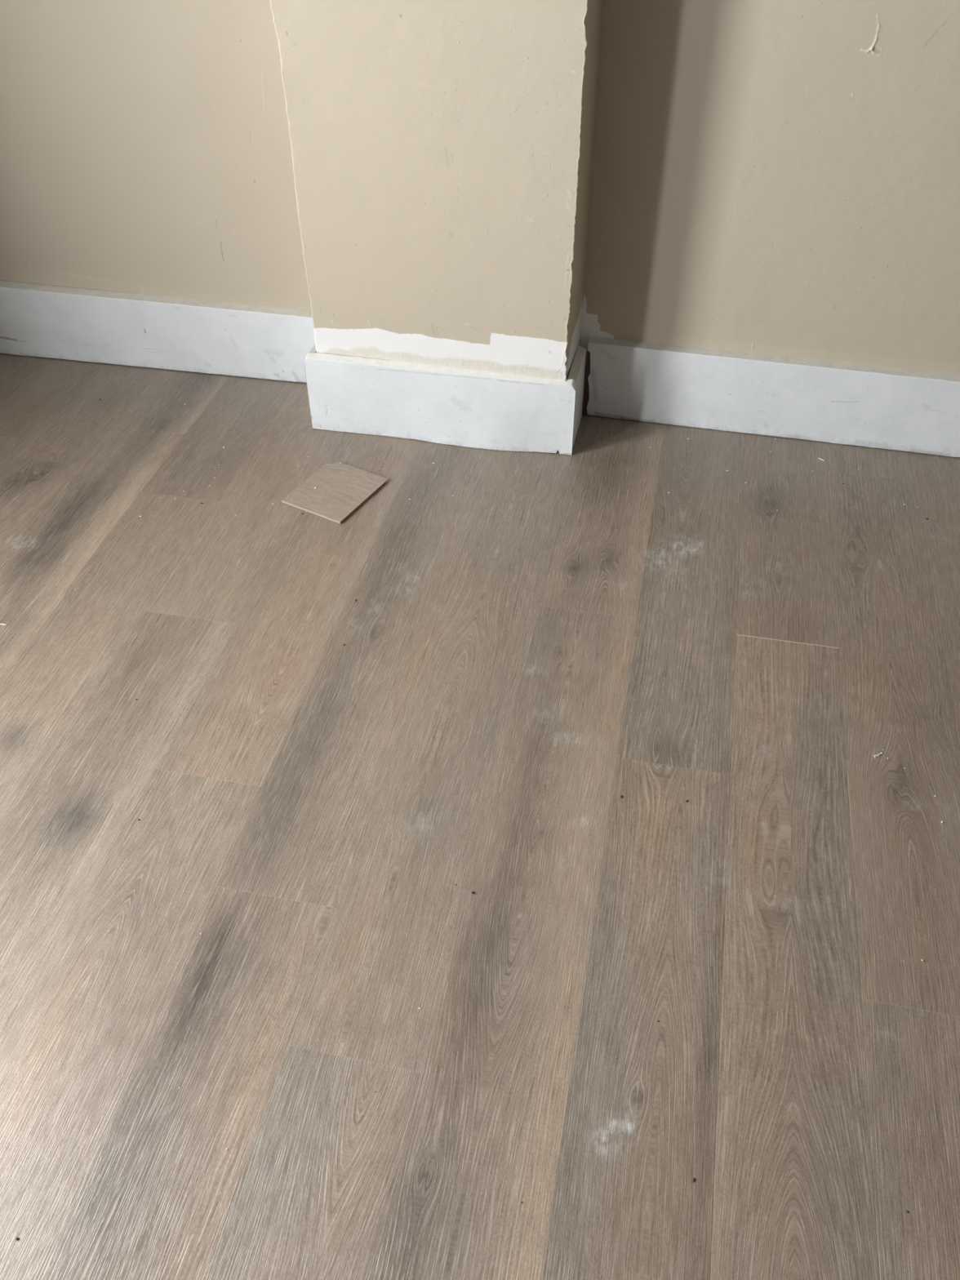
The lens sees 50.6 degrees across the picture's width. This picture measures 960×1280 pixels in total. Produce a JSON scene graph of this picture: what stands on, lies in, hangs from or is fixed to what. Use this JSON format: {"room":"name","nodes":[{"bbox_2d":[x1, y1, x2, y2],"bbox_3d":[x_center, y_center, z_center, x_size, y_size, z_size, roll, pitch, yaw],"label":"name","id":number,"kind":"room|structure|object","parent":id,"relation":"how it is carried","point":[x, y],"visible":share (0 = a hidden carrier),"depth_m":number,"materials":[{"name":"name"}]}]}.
{"room":"empty room","nodes":[
{"label":"empty room","id":0,"kind":"room"},
{"bbox_2d":[269,0,603,452],"bbox_3d":[-0.075,-1.406,1.512,0.559,2.450,0.205,8,45,10],"label":"pillar","id":1,"kind":"structure","parent":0,"point":[442,150],"depth_m":1.89,"materials":[{"name":"beige paint"}]},
{"bbox_2d":[308,344,316,352],"bbox_3d":[-0.352,-0.618,2.335,0.020,0.177,0.162,8,45,10],"label":"baseboard","id":2,"kind":"structure","parent":1,"relation":"attached to","point":[313,348],"depth_m":2.23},
{"bbox_2d":[304,352,576,455],"bbox_3d":[-0.091,-0.514,2.221,0.597,0.181,0.030,8,45,10],"label":"baseboard","id":3,"kind":"structure","parent":1,"relation":"attached to","point":[437,404],"depth_m":2.21,"materials":[{"name":"white wood"}]},
{"bbox_2d":[567,345,586,445],"bbox_3d":[0.210,-0.533,2.237,0.020,0.178,0.148,8,45,10],"label":"baseboard","id":4,"kind":"structure","parent":1,"relation":"attached to","point":[576,372],"depth_m":2.21,"materials":[{"name":"white wood"}]},
{"bbox_2d":[0,353,959,1279],"bbox_3d":[0.449,1.163,0.639,5.000,0.060,4.720,8,45,10],"label":"floor","id":5,"kind":"structure","parent":0,"point":[540,644],"depth_m":1.49,"materials":[{"name":"brown wood"}]},
{"bbox_2d":[281,462,388,524],"bbox_3d":[-0.305,-0.316,2.144,0.152,0.006,0.174,22,48,22],"label":"scrap","id":6,"kind":"object","parent":5,"relation":"on","point":[342,488],"visible":1,"depth_m":2.14,"materials":[{"name":"brown wood"}]},
{"bbox_2d":[0,0,959,410],"bbox_3d":[0.948,-1.334,1.421,5.008,2.450,0.133,9,45,10],"label":"wall","id":7,"kind":"structure","parent":0,"point":[770,177],"depth_m":2.04,"materials":[{"name":"beige paint"}]},
{"bbox_2d":[0,280,315,382],"bbox_3d":[-0.895,-0.763,2.486,1.195,0.189,0.023,8,44,9],"label":"baseboard","id":8,"kind":"structure","parent":7,"relation":"attached to","point":[37,320],"depth_m":2.46,"materials":[{"name":"white wood"}]},
{"bbox_2d":[583,336,959,457],"bbox_3d":[1.802,-0.354,2.021,3.206,0.186,0.023,9,45,10],"label":"baseboard","id":9,"kind":"structure","parent":7,"relation":"attached to","point":[918,411],"depth_m":2.21,"materials":[{"name":"white wood"}]}
]}

